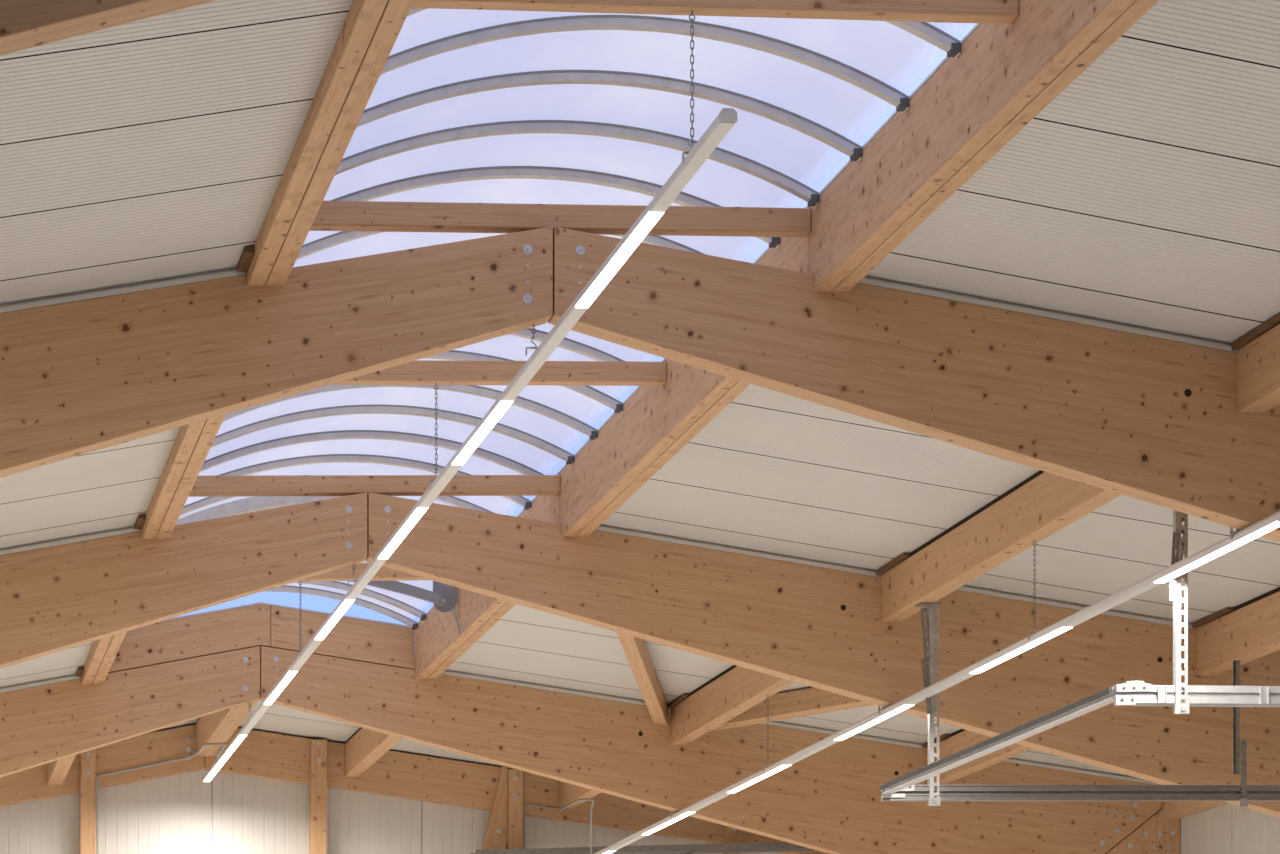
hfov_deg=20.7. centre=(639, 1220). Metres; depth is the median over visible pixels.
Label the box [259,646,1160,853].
rafter
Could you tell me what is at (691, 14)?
chain
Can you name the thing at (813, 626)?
rafter
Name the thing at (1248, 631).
timber purlin
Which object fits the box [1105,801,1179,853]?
post
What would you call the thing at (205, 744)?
conduit
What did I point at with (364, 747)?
timber purlin
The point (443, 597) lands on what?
opener
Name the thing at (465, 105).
window
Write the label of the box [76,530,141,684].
glulam purlin
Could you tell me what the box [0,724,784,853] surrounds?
wall
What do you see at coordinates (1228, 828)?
wall
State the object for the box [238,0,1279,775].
ceiling
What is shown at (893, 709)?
diffuser
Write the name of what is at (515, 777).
post
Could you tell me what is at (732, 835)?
post
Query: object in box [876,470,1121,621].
timber purlin
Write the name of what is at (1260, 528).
diffuser
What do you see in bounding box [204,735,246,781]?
diffuser
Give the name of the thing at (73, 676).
trim
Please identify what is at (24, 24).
rafter
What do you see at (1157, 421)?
rafter
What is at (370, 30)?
glulam purlin
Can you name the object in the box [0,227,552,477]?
rafter
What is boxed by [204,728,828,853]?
beam
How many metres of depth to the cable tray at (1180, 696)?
21.48 m
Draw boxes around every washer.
[345,506,351,512]
[345,542,351,548]
[384,506,390,512]
[523,245,531,253]
[523,294,531,303]
[576,245,584,254]
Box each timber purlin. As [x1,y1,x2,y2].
[47,755,75,784]
[344,727,401,776]
[558,781,600,809]
[668,665,794,744]
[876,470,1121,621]
[923,729,1032,784]
[1164,801,1227,817]
[1192,587,1279,675]
[1232,313,1279,412]
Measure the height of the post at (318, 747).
6.206 m
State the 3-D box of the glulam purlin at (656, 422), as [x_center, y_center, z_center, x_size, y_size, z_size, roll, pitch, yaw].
[0.246,-4.549,19.352,0.215,0.429,5.996,0,0,-13]
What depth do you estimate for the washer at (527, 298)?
16.02 m
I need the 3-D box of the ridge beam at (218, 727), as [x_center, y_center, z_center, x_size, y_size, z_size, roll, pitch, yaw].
[-3.520,-4.432,30.089,0.185,0.320,4.438,0,0,-13]
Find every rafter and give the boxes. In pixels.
[0,0,214,55]
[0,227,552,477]
[0,492,366,668]
[0,646,259,776]
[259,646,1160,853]
[365,492,1279,817]
[548,227,1279,541]
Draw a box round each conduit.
[95,743,226,853]
[523,798,593,853]
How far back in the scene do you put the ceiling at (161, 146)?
13.82 m
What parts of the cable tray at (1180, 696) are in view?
corner plate, corner plate, head plate, rail, rail, corner plate, corner plate, plate, rail, hanger plate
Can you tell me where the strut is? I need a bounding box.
[482,765,507,849]
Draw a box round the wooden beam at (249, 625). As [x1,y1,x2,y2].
[108,602,270,672]
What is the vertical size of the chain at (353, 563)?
0.153 m
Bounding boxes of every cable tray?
[470,842,817,853]
[880,510,1279,806]
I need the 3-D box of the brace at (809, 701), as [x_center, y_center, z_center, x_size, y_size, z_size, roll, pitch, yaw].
[2.019,-3.969,25.895,0.133,0.408,6.151,0,0,-30]
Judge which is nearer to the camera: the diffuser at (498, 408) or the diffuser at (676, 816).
the diffuser at (498, 408)
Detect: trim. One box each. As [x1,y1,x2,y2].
[0,267,245,312]
[0,526,140,554]
[0,674,80,692]
[442,670,1160,784]
[595,525,1196,629]
[859,276,1236,352]
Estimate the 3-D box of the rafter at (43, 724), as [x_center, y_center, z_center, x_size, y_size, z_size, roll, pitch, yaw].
[-6.723,-3.277,27.011,7.570,2.567,0.174,0,0,-13]
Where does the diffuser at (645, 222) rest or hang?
attached to the linear light fixture at (726, 119)
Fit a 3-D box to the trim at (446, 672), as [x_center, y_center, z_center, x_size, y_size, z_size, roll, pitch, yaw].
[1.452,-4.037,28.801,6.336,0.802,0.079,0,0,-13]
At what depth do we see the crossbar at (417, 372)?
19.10 m
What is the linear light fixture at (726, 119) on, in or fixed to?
hanging from the chain at (691, 14)
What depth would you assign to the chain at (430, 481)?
19.04 m
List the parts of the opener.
arm, plate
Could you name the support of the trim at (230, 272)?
attached to the rafter at (77, 378)
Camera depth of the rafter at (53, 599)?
21.63 m
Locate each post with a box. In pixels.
[79,749,94,853]
[309,739,326,853]
[506,769,522,848]
[722,826,740,853]
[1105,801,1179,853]
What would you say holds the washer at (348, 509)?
in the rafter at (53, 599)
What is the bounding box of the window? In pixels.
[176,8,979,629]
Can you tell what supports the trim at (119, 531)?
attached to the rafter at (53, 599)
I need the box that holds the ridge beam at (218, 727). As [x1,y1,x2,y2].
[196,699,258,756]
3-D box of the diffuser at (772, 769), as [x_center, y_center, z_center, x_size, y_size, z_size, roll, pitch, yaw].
[0.882,-3.285,26.030,0.058,0.010,1.680,0,0,-13]
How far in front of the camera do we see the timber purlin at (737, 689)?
26.95 m
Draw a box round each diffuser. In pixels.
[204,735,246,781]
[264,671,297,704]
[315,600,354,639]
[378,508,427,558]
[452,401,512,464]
[575,212,663,307]
[642,812,694,834]
[728,765,790,792]
[834,704,913,740]
[970,627,1072,673]
[1154,521,1279,582]
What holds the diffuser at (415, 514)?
attached to the linear light fixture at (726, 119)
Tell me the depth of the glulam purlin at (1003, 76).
14.31 m
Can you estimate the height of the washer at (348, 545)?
0.044 m
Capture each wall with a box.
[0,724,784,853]
[1180,803,1279,853]
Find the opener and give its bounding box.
[350,581,459,634]
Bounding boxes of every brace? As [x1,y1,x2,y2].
[616,632,667,725]
[712,687,874,730]
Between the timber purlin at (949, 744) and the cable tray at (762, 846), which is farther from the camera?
the cable tray at (762, 846)
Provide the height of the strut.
3.287 m
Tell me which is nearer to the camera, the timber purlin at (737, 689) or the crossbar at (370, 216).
the crossbar at (370, 216)
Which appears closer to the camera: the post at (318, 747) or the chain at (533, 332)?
the chain at (533, 332)
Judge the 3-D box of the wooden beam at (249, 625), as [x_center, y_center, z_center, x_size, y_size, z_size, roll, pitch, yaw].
[-3.584,-4.606,27.684,1.315,0.604,0.103,0,0,-13]
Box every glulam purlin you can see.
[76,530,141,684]
[134,273,246,538]
[237,0,413,285]
[415,473,559,679]
[560,207,809,536]
[810,0,1158,291]
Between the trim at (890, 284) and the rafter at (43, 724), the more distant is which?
the rafter at (43, 724)
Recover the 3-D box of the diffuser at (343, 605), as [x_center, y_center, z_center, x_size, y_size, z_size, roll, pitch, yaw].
[-2.020,-3.969,23.128,0.058,0.010,1.560,0,0,-13]
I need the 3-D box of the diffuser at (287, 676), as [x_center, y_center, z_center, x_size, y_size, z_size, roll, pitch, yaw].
[-2.680,-3.969,26.086,0.058,0.010,1.640,0,0,-13]
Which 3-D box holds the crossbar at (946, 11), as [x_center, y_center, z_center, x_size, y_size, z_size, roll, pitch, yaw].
[0.238,-4.620,13.212,2.473,0.232,0.100,0,0,-13]
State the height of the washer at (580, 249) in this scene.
0.044 m
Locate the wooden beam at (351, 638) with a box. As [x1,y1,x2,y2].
[270,604,414,669]
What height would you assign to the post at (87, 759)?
6.100 m
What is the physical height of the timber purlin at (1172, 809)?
0.317 m
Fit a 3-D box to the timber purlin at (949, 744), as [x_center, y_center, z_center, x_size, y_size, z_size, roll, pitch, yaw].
[3.055,-3.774,26.126,0.167,0.350,5.838,0,0,-13]
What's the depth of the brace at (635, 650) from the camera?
26.56 m
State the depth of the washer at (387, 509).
21.93 m
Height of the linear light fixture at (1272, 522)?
0.056 m
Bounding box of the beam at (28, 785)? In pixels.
[0,724,203,806]
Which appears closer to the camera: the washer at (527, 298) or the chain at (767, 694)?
the washer at (527, 298)
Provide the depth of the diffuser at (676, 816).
28.98 m
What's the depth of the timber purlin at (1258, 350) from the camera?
16.53 m
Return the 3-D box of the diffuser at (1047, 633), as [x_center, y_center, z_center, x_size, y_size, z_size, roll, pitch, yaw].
[2.187,-3.285,20.184,0.058,0.010,1.660,0,0,-13]
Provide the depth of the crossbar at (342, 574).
24.97 m
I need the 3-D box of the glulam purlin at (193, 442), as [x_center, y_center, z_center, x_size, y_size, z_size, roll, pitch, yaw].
[-2.379,-4.421,18.766,0.215,0.429,5.996,0,0,-13]
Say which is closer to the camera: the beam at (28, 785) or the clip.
the clip
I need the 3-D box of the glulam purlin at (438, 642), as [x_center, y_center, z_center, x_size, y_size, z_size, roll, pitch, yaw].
[-1.051,-4.549,25.168,0.215,0.429,5.919,0,0,-13]
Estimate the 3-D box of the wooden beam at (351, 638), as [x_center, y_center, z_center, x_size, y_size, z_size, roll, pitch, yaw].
[-2.375,-4.660,27.953,1.155,0.476,0.103,0,0,-13]
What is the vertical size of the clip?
0.112 m
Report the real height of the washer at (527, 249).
0.044 m
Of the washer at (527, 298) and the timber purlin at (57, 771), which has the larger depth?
the timber purlin at (57, 771)
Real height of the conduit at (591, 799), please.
0.599 m
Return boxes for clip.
[1230,527,1239,539]
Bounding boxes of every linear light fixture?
[203,108,736,781]
[594,511,1279,853]
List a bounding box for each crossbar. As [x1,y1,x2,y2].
[189,475,559,496]
[301,563,428,580]
[309,201,810,236]
[330,360,666,385]
[411,0,1018,23]
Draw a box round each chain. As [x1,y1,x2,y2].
[295,580,301,660]
[348,563,355,585]
[429,382,438,487]
[525,324,536,355]
[682,10,695,162]
[763,694,769,771]
[1028,540,1036,639]
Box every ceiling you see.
[0,0,352,731]
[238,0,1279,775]
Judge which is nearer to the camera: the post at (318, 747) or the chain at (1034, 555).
the chain at (1034, 555)
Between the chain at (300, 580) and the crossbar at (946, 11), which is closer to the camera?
the crossbar at (946, 11)
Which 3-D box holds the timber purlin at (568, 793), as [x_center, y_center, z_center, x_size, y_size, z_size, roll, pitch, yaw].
[-0.222,-4.042,30.825,0.138,0.337,4.438,0,0,-13]
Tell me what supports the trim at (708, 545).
attached to the ceiling at (1145, 193)

